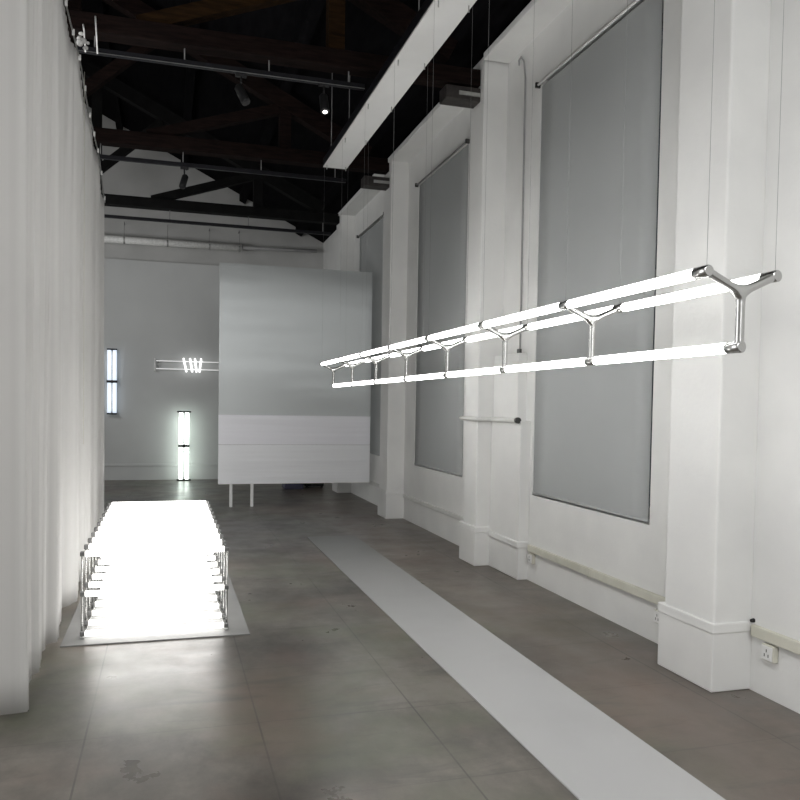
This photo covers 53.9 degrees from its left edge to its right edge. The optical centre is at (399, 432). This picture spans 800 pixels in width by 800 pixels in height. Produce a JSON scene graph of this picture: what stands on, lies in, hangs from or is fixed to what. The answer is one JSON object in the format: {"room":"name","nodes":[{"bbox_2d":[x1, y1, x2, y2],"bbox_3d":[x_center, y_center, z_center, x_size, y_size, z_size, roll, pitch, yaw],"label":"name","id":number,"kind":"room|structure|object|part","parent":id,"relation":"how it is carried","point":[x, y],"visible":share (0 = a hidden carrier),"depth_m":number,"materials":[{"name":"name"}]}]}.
{"room":"museum","nodes":[
{"label":"museum","id":0,"kind":"room"},
{"bbox_2d":[104,258,219,479],"bbox_3d":[-5.088,-1.226,15.639,7.130,4.300,0.350,0,2,-17],"label":"wall","id":1,"kind":"structure","parent":0,"point":[168,311],"depth_m":15.56,"materials":[{"name":"grey paint"}]},
{"bbox_2d":[106,348,116,413],"bbox_3d":[-5.577,-0.996,15.242,0.196,1.270,0.150,0,2,-17],"label":"wall light","id":2,"kind":"object","parent":1,"relation":"attached to","point":[111,381],"visible":1,"depth_m":15.19,"materials":[{"name":"white"}]},
{"bbox_2d":[104,463,217,466],"bbox_3d":[-5.073,0.633,15.550,7.130,0.050,0.070,0,2,-17],"label":"baseboard","id":3,"kind":"structure","parent":1,"relation":"attached to","point":[203,464],"depth_m":15.59,"materials":[{"name":"grey paint"}]},
{"bbox_2d":[154,358,218,371],"bbox_3d":[-3.471,-1.341,15.865,2.843,0.283,0.128,0,2,-17],"label":"wall light","id":4,"kind":"object","parent":1,"relation":"attached to","point":[155,360],"visible":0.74,"depth_m":15.60,"materials":[{"name":"white glass"}]},
{"bbox_3d":[-3.458,-1.257,15.855,2.822,0.020,0.020,0,2,-17],"label":"rod","id":5,"kind":"part","parent":4,"relation":"part of","materials":[{"name":"white metal"}]},
{"bbox_3d":[-3.456,-1.412,15.850,2.822,0.020,0.020,0,2,-17],"label":"rod","id":6,"kind":"part","parent":4,"relation":"part of","materials":[{"name":"white metal"}]},
{"bbox_2d":[86,105,322,268],"bbox_3d":[-4.951,-5.420,15.613,7.330,4.188,0.300,0,2,-17],"label":"wall","id":7,"kind":"structure","parent":0,"point":[124,178],"depth_m":15.69,"materials":[{"name":"paint"}]},
{"bbox_2d":[104,222,316,252],"bbox_3d":[-4.302,-3.849,15.540,5.351,0.437,0.347,0,2,-17],"label":"duct pipe","id":8,"kind":"object","parent":7,"relation":"attached to","point":[167,242],"visible":0.76,"depth_m":15.44,"materials":[{"name":"metal"}]},
{"bbox_2d":[64,0,530,242],"bbox_3d":[-1.724,-5.328,4.862,8.000,4.056,23.300,0,2,-17],"label":"ceiling","id":9,"kind":"structure","parent":0,"point":[189,93],"depth_m":10.61,"materials":[{"name":"black wood"}]},
{"bbox_2d":[82,58,339,224],"bbox_3d":[-4.370,-5.468,12.788,6.924,3.558,0.180,0,2,-17],"label":"roof truss","id":10,"kind":"object","parent":9,"relation":"attached to","point":[165,201],"visible":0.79,"depth_m":13.08,"materials":[{"name":"brown wood"}]},
{"bbox_3d":[-4.878,-4.768,12.665,0.150,1.831,0.140,0,2,-17],"label":"post","id":11,"kind":"part","parent":10,"relation":"part of","materials":[{"name":"wood"}]},
{"bbox_2d":[104,210,330,235],"bbox_3d":[-3.195,-3.586,13.210,4.150,0.215,0.046,0,2,-17],"label":"track","id":12,"kind":"object","parent":10,"relation":"hanging from","point":[169,220],"visible":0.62,"depth_m":13.22,"materials":[{"name":"black metal"}]},
{"bbox_3d":[-2.424,-4.121,13.418,0.150,0.567,0.140,0,2,-17],"label":"post","id":13,"kind":"part","parent":10,"relation":"part of","materials":[{"name":"black wood"}]},
{"bbox_2d":[67,0,388,174],"bbox_3d":[-3.461,-5.349,9.722,6.924,3.553,0.180,0,2,-17],"label":"roof truss","id":14,"kind":"object","parent":9,"relation":"attached to","point":[168,138],"visible":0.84,"depth_m":10.09,"materials":[{"name":"brown wood"}]},
{"bbox_3d":[-3.968,-4.654,9.599,0.150,1.816,0.140,0,2,-17],"label":"post","id":15,"kind":"part","parent":14,"relation":"part of","materials":[{"name":"wood"}]},
{"bbox_2d":[98,143,345,182],"bbox_3d":[-2.286,-3.482,10.143,3.250,0.200,0.046,0,2,-17],"label":"track","id":16,"kind":"object","parent":14,"relation":"hanging from","point":[102,156],"visible":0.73,"depth_m":10.12,"materials":[{"name":"black metal"}]},
{"bbox_2d":[179,166,188,188],"bbox_3d":[-2.751,-3.241,10.005,0.096,0.286,0.140,2,2,27],"label":"light","id":17,"kind":"object","parent":16,"relation":"hanging from","point":[184,178],"visible":1,"depth_m":9.98,"materials":[{"name":"black plastic"}]},
{"bbox_3d":[-1.515,-4.008,10.352,0.150,0.552,0.140,0,2,-17],"label":"post","id":18,"kind":"part","parent":14,"relation":"part of","materials":[{"name":"brown wood"}]},
{"bbox_2d":[65,0,480,87],"bbox_3d":[-2.538,-5.182,6.610,6.924,3.640,0.180,0,2,-17],"label":"roof truss","id":19,"kind":"object","parent":9,"relation":"attached to","point":[165,29],"visible":0.81,"depth_m":7.01,"materials":[{"name":"brown wood"}]},
{"bbox_2d":[95,16,97,53],"bbox_3d":[-2.542,-3.332,6.590,0.019,0.283,0.086,0,2,-13],"label":"hook","id":20,"kind":"object","parent":19,"relation":"hanging from","point":[95,16],"visible":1,"depth_m":6.56,"materials":[{"name":"white metal"}]},
{"bbox_2d":[77,36,364,90],"bbox_3d":[-1.531,-3.297,6.982,2.500,0.185,0.046,0,2,-17],"label":"track","id":21,"kind":"object","parent":19,"relation":"hanging from","point":[91,50],"visible":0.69,"depth_m":6.94,"materials":[{"name":"black metal"}]},
{"bbox_2d":[235,72,249,105],"bbox_3d":[-1.404,-3.062,7.019,0.152,0.284,0.090,2,2,22],"label":"light","id":22,"kind":"object","parent":21,"relation":"hanging from","point":[244,99],"visible":1,"depth_m":6.99,"materials":[{"name":"black plastic"}]},
{"bbox_2d":[318,83,329,114],"bbox_3d":[-0.698,-3.071,7.228,0.100,0.286,0.131,0,2,-17],"label":"light","id":23,"kind":"object","parent":21,"relation":"hanging from","point":[323,98],"visible":1,"depth_m":7.21,"materials":[{"name":"black plastic"}]},
{"bbox_3d":[-0.592,-3.833,7.240,0.150,0.654,0.140,0,2,-17],"label":"post","id":24,"kind":"part","parent":19,"relation":"part of","materials":[{"name":"brown wood"}]},
{"bbox_2d":[323,0,476,170],"bbox_3d":[0.345,-3.571,5.428,0.280,1.382,7.695,0,2,-17],"label":"ceiling panel","id":25,"kind":"object","parent":9,"relation":"hanging from","point":[430,27],"visible":0.99,"depth_m":6.52,"materials":[{"name":"white paint"}]},
{"bbox_3d":[-0.761,-3.777,8.810,0.009,1.242,0.009,1,2,6],"label":"hanger rod","id":26,"kind":"part","parent":25,"relation":"part of","materials":[{"name":"metal"}]},
{"bbox_3d":[-0.571,-3.726,8.869,0.009,1.143,0.009,1,2,6],"label":"hanger rod","id":27,"kind":"part","parent":25,"relation":"part of","materials":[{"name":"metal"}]},
{"bbox_2d":[320,0,783,387],"bbox_3d":[0.205,-1.669,5.863,0.317,2.544,6.807,0,2,-17],"label":"light","id":28,"kind":"object","parent":9,"relation":"hanging from","point":[740,288],"visible":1,"depth_m":3.57,"materials":[{"name":"silver metal"}]},
{"bbox_2d":[477,321,484,328],"bbox_3d":[0.470,-0.611,4.463,0.041,0.041,0.072,0,2,-17],"label":"socket","id":29,"kind":"object","parent":28,"relation":"attached to","point":[480,325],"depth_m":4.45,"materials":[{"name":"silver metal"}]},
{"bbox_2d":[499,366,507,372],"bbox_3d":[0.598,-0.364,4.511,0.041,0.041,0.072,0,2,-17],"label":"socket","id":30,"kind":"object","parent":28,"relation":"attached to","point":[502,369],"depth_m":4.49,"materials":[{"name":"silver metal"}]},
{"bbox_2d":[558,300,570,310],"bbox_3d":[0.744,-0.574,3.538,0.041,0.041,0.072,0,2,-17],"label":"socket","id":31,"kind":"object","parent":28,"relation":"attached to","point":[563,305],"depth_m":3.53,"materials":[{"name":"silver metal"}]},
{"bbox_2d":[584,356,595,365],"bbox_3d":[0.873,-0.327,3.586,0.041,0.041,0.072,0,2,-17],"label":"socket","id":32,"kind":"object","parent":28,"relation":"attached to","point":[588,361],"depth_m":3.57,"materials":[{"name":"silver metal"}]},
{"bbox_2d":[612,303,623,312],"bbox_3d":[1.009,-0.572,3.617,0.041,0.041,0.072,0,2,-17],"label":"socket","id":33,"kind":"object","parent":28,"relation":"attached to","point":[618,308],"depth_m":3.59,"materials":[{"name":"silver metal"}]},
{"bbox_2d":[691,264,713,279],"bbox_3d":[1.012,-0.538,2.635,0.041,0.041,0.072,0,2,-17],"label":"socket","id":34,"kind":"object","parent":28,"relation":"attached to","point":[705,271],"depth_m":2.61,"materials":[{"name":"silver metal"}]},
{"bbox_2d":[723,342,745,353],"bbox_3d":[1.141,-0.292,2.683,0.041,0.041,0.072,0,2,-17],"label":"socket","id":35,"kind":"object","parent":28,"relation":"attached to","point":[728,347],"depth_m":2.66,"materials":[{"name":"silver metal"}]},
{"bbox_2d":[759,270,781,282],"bbox_3d":[1.277,-0.537,2.713,0.041,0.041,0.072,0,2,-17],"label":"socket","id":36,"kind":"object","parent":28,"relation":"attached to","point":[773,276],"depth_m":2.68,"materials":[{"name":"silver metal"}]},
{"bbox_2d":[0,479,799,799],"bbox_3d":[-1.782,1.439,5.269,7.600,0.200,23.000,0,2,-17],"label":"floor","id":37,"kind":"structure","parent":0,"point":[325,697],"depth_m":4.16,"materials":[{"name":"concrete"}]},
{"bbox_2d":[0,0,105,714],"bbox_3d":[-2.623,-0.844,6.119,0.600,4.277,5.132,0,2,-13],"label":"curtain","id":38,"kind":"object","parent":37,"relation":"on","point":[52,202],"visible":0.98,"depth_m":4.58,"materials":[{"name":"fabric"}]},
{"bbox_3d":[-2.497,-1.369,6.220,0.004,2.924,0.004,0,2,-17],"label":"pull cord","id":39,"kind":"part","parent":38,"relation":"part of","materials":[{"name":"black plastic"}]},
{"bbox_2d":[60,553,249,646],"bbox_3d":[-1.982,1.289,6.498,1.177,0.008,2.920,0,2,-17],"label":"display platform","id":40,"kind":"object","parent":37,"relation":"on","point":[237,626],"visible":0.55,"depth_m":5.54,"materials":[{"name":"white"}]},
{"bbox_2d":[80,500,228,638],"bbox_3d":[-1.985,1.001,6.461,0.940,0.571,2.629,0,2,-17],"label":"floor light","id":41,"kind":"object","parent":40,"relation":"on","point":[158,519],"visible":1,"depth_m":5.83,"materials":[{"name":"white"}]},
{"bbox_3d":[-2.065,1.051,5.108,0.011,0.562,0.012,0,2,-17],"label":"post","id":42,"kind":"part","parent":41,"relation":"part of","materials":[{"name":"silver metal"}]},
{"bbox_3d":[-2.138,1.041,5.356,0.011,0.562,0.012,0,2,-17],"label":"post","id":43,"kind":"part","parent":41,"relation":"part of","materials":[{"name":"silver metal"}]},
{"bbox_3d":[-2.212,1.031,5.603,0.011,0.562,0.012,0,2,-17],"label":"post","id":44,"kind":"part","parent":41,"relation":"part of","materials":[{"name":"silver metal"}]},
{"bbox_3d":[-2.285,1.022,5.850,0.011,0.562,0.012,0,2,-17],"label":"post","id":45,"kind":"part","parent":41,"relation":"part of","materials":[{"name":"silver metal"}]},
{"bbox_3d":[-2.426,1.277,6.341,0.024,0.012,2.628,0,2,-17],"label":"rail","id":46,"kind":"part","parent":41,"relation":"part of","materials":[{"name":"metal"}]},
{"bbox_3d":[-1.554,1.283,6.600,0.024,0.012,2.628,0,2,-17],"label":"rail","id":47,"kind":"part","parent":41,"relation":"part of","materials":[{"name":"metal"}]},
{"bbox_3d":[-1.328,1.037,5.865,0.011,0.562,0.012,0,2,-17],"label":"post","id":48,"kind":"part","parent":41,"relation":"part of","materials":[{"name":"silver metal"}]},
{"bbox_3d":[-1.254,1.046,5.618,0.011,0.562,0.012,0,2,-17],"label":"post","id":49,"kind":"part","parent":41,"relation":"part of","materials":[{"name":"silver metal"}]},
{"bbox_3d":[-1.181,1.056,5.371,0.011,0.562,0.012,0,2,-17],"label":"post","id":50,"kind":"part","parent":41,"relation":"part of","materials":[{"name":"silver metal"}]},
{"bbox_2d":[177,411,190,480],"bbox_3d":[-4.264,0.254,15.527,0.269,1.375,0.095,0,2,-17],"label":"light","id":51,"kind":"object","parent":37,"relation":"on","point":[181,445],"visible":1,"depth_m":15.50,"materials":[{"name":"white"}]},
{"bbox_2d":[282,483,302,488],"bbox_3d":[-1.976,0.826,14.477,0.360,0.380,0.420,0,2,-17],"label":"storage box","id":52,"kind":"object","parent":37,"relation":"on","point":[292,485],"visible":0.23,"depth_m":14.29,"materials":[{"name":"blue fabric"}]},
{"bbox_2d":[218,262,372,506],"bbox_3d":[-1.567,-0.690,11.927,2.305,3.600,0.064,0,2,-17],"label":"partition panel","id":53,"kind":"object","parent":37,"relation":"on","point":[281,419],"visible":1,"depth_m":11.87,"materials":[{"name":"white painted board"},{"name":"painted metal"}]},
{"bbox_3d":[-1.567,-0.866,11.929,2.305,3.248,0.028,0,2,-17],"label":"frame","id":54,"kind":"part","parent":53,"relation":"part of","materials":[{"name":"metal"}]},
{"bbox_3d":[-2.520,0.923,11.722,0.044,0.360,0.037,0,2,-17],"label":"leg","id":55,"kind":"part","parent":53,"relation":"part of","materials":[{"name":"white metal"}]},
{"bbox_3d":[-2.223,0.925,11.810,0.044,0.360,0.037,0,2,-17],"label":"leg","id":56,"kind":"part","parent":53,"relation":"part of","materials":[{"name":"white metal"}]},
{"bbox_2d":[303,483,323,487],"bbox_3d":[-1.638,0.861,14.780,0.360,0.300,0.415,0,2,-17],"label":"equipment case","id":57,"kind":"object","parent":37,"relation":"on","point":[306,485],"visible":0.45,"depth_m":14.60,"materials":[{"name":"black plastic"}]},
{"bbox_2d":[488,353,530,579],"bbox_3d":[1.028,0.289,7.359,0.138,2.045,0.675,0,2,-17],"label":"boxing","id":58,"kind":"structure","parent":37,"relation":"on","point":[510,441],"depth_m":7.23,"materials":[{"name":"white paint"}]},
{"bbox_2d":[307,535,725,799],"bbox_3d":[0.299,1.362,5.492,0.565,0.006,7.850,0,2,-17],"label":"floor strip","id":59,"kind":"object","parent":37,"relation":"on","point":[590,753],"visible":1,"depth_m":4.16,"materials":[{"name":"white paint"}]},
{"bbox_2d":[323,0,799,713],"bbox_3d":[1.623,-1.288,6.171,0.350,5.300,23.000,0,2,-17],"label":"wall","id":60,"kind":"structure","parent":0,"point":[632,551],"depth_m":5.27,"materials":[{"name":"white paint"}]},
{"bbox_2d":[332,215,354,492],"bbox_3d":[-0.998,-1.402,13.968,0.281,4.900,0.451,0,2,-17],"label":"pilaster","id":61,"kind":"object","parent":60,"relation":"attached to","point":[345,239],"visible":0.34,"depth_m":13.71,"materials":[{"name":"white paint"}]},
{"bbox_2d":[338,174,383,215],"bbox_3d":[-0.509,-3.767,12.492,0.370,0.065,3.010,0,2,-17],"label":"crown molding","id":62,"kind":"structure","parent":60,"relation":"attached to","point":[362,197],"depth_m":12.73,"materials":[{"name":"white paint"}]},
{"bbox_2d":[356,212,383,455],"bbox_3d":[-0.494,-1.506,12.653,0.066,3.660,1.730,0,2,-17],"label":"roller blind","id":63,"kind":"object","parent":60,"relation":"attached to","point":[371,242],"visible":0.5,"depth_m":12.38,"materials":[{"name":"grey fabric"}]},
{"bbox_2d":[368,480,378,487],"bbox_3d":[-0.459,0.791,12.525,0.042,0.055,2.720,0,2,-17],"label":"trim","id":64,"kind":"structure","parent":60,"relation":"attached to","point":[370,482],"depth_m":12.30,"materials":[{"name":"white paint"}]},
{"bbox_2d":[377,161,408,518],"bbox_3d":[-0.092,-1.281,10.912,0.281,4.900,0.451,0,2,-17],"label":"pilaster","id":65,"kind":"object","parent":60,"relation":"attached to","point":[390,491],"visible":0.88,"depth_m":10.73,"materials":[{"name":"white paint"}]},
{"bbox_2d":[361,175,389,190],"bbox_3d":[-0.316,-3.405,10.726,0.400,0.130,0.210,0,2,-17],"label":"shoe","id":66,"kind":"object","parent":65,"relation":"attached to","point":[367,182],"visible":0.94,"depth_m":10.65,"materials":[{"name":"metal"}]},
{"bbox_3d":[-0.239,-3.396,10.645,0.240,0.040,0.010,0,2,-17],"label":"plate","id":67,"kind":"part","parent":66,"relation":"part of","materials":[{"name":"metal"}]},
{"bbox_2d":[388,103,463,162],"bbox_3d":[0.425,-3.642,9.345,0.370,0.065,2.940,0,2,-17],"label":"crown molding","id":68,"kind":"structure","parent":60,"relation":"attached to","point":[443,115],"depth_m":9.47,"materials":[{"name":"white paint"}]},
{"bbox_2d":[403,494,463,520],"bbox_3d":[0.454,0.913,9.450,0.042,0.055,2.780,0,2,-17],"label":"trim","id":69,"kind":"structure","parent":60,"relation":"attached to","point":[433,507],"depth_m":9.48,"materials":[{"name":"white paint"}]},
{"bbox_2d":[414,139,469,475],"bbox_3d":[0.455,-1.384,9.454,0.066,3.670,1.830,0,2,-17],"label":"roller blind","id":70,"kind":"object","parent":60,"relation":"attached to","point":[439,401],"visible":0.98,"depth_m":9.38,"materials":[{"name":"grey fabric"}]},
{"bbox_3d":[0.442,0.439,9.537,0.022,0.021,1.730,0,2,-17],"label":"rail","id":71,"kind":"part","parent":70,"relation":"part of","materials":[{"name":"grey metal"}]},
{"bbox_2d":[459,57,507,565],"bbox_3d":[0.829,-1.158,7.808,0.281,4.900,0.431,0,2,-17],"label":"pilaster","id":72,"kind":"object","parent":60,"relation":"attached to","point":[488,118],"visible":0.73,"depth_m":7.63,"materials":[{"name":"white paint"}]},
{"bbox_2d":[439,84,480,108],"bbox_3d":[0.602,-3.262,7.633,0.400,0.130,0.210,0,2,-17],"label":"air conditioner","id":73,"kind":"object","parent":72,"relation":"attached to","point":[450,95],"visible":0.82,"depth_m":7.56,"materials":[{"name":"metal"}]},
{"bbox_3d":[0.678,-3.253,7.551,0.240,0.040,0.010,0,2,-17],"label":"plate","id":74,"kind":"part","parent":73,"relation":"part of","materials":[{"name":"metal"}]},
{"bbox_2d":[459,416,520,423],"bbox_3d":[0.841,-0.131,7.496,0.203,0.056,1.025,0,2,-17],"label":"pipe","id":75,"kind":"object","parent":72,"relation":"attached to","point":[517,420],"visible":1,"depth_m":7.54,"materials":[{"name":"silver metal"}]},
{"bbox_2d":[517,56,525,352],"bbox_3d":[1.102,-2.097,7.280,0.039,2.733,0.192,0,2,-17],"label":"pipe","id":76,"kind":"object","parent":60,"relation":"hanging from","point":[519,350],"visible":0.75,"depth_m":7.21,"materials":[{"name":"metal"}]},
{"bbox_2d":[484,0,573,62],"bbox_3d":[2.112,-3.417,3.654,0.370,0.065,8.060,0,2,-17],"label":"crown molding","id":77,"kind":"structure","parent":60,"relation":"attached to","point":[533,19],"depth_m":6.85,"materials":[{"name":"white paint"}]},
{"bbox_2d":[527,552,534,563],"bbox_3d":[1.164,1.113,6.986,0.040,0.090,0.090,0,2,-17],"label":"wall socket","id":78,"kind":"object","parent":60,"relation":"attached to","point":[530,556],"visible":0.99,"depth_m":6.95,"materials":[{"name":"beige plastic"}]},
{"bbox_3d":[1.149,1.112,6.981,0.008,0.076,0.076,0,2,-17],"label":"plate","id":79,"kind":"part","parent":78,"relation":"part of","materials":[{"name":"white plastic"}]},
{"bbox_2d":[527,544,664,604],"bbox_3d":[1.466,1.069,5.975,0.036,0.068,2.225,0,2,-17],"label":"cable trunking","id":80,"kind":"object","parent":60,"relation":"attached to","point":[652,597],"visible":0.78,"depth_m":5.86,"materials":[{"name":"beige plastic"}]},
{"bbox_2d":[532,0,662,522],"bbox_3d":[1.450,-1.232,6.098,0.066,3.620,1.847,0,2,-17],"label":"roller blind","id":81,"kind":"object","parent":60,"relation":"attached to","point":[592,435],"visible":0.96,"depth_m":5.95,"materials":[{"name":"grey fabric"}]},
{"bbox_3d":[1.437,0.567,6.181,0.022,0.021,1.747,0,2,-17],"label":"rail","id":82,"kind":"part","parent":81,"relation":"part of","materials":[{"name":"grey metal"}]},
{"bbox_2d":[653,609,658,623],"bbox_3d":[1.703,1.210,5.167,0.040,0.090,0.090,0,2,-17],"label":"wall socket","id":83,"kind":"object","parent":60,"relation":"attached to","point":[656,612],"visible":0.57,"depth_m":5.17,"materials":[{"name":"beige plastic"}]},
{"bbox_2d":[649,12,663,515],"bbox_3d":[1.720,-1.212,6.179,0.060,3.600,1.777,0,2,-17],"label":"window frame","id":84,"kind":"structure","parent":60,"relation":"in","point":[663,12],"depth_m":5.70,"materials":[{"name":"paint"}]},
{"bbox_2d":[657,0,770,692],"bbox_3d":[1.806,-1.028,4.512,0.281,4.900,0.511,0,2,-17],"label":"pilaster","id":85,"kind":"object","parent":60,"relation":"attached to","point":[704,628],"visible":0.94,"depth_m":4.35,"materials":[{"name":"white paint"}]},
{"bbox_2d":[761,642,777,663],"bbox_3d":[1.982,1.182,4.225,0.040,0.090,0.090,0,2,-17],"label":"wall socket","id":86,"kind":"object","parent":60,"relation":"attached to","point":[769,652],"visible":1,"depth_m":4.20,"materials":[{"name":"beige plastic"}]},
{"bbox_3d":[1.967,1.182,4.221,0.008,0.076,0.076,0,2,-17],"label":"plate","id":87,"kind":"part","parent":86,"relation":"part of","materials":[{"name":"white plastic"}]},
{"bbox_2d":[751,624,799,654],"bbox_3d":[2.288,1.134,3.216,0.030,0.065,2.375,0,2,-17],"label":"cable trunking","id":88,"kind":"object","parent":60,"relation":"attached to","point":[782,641],"visible":1,"depth_m":4.17,"materials":[{"name":"beige plastic"}]}
]}

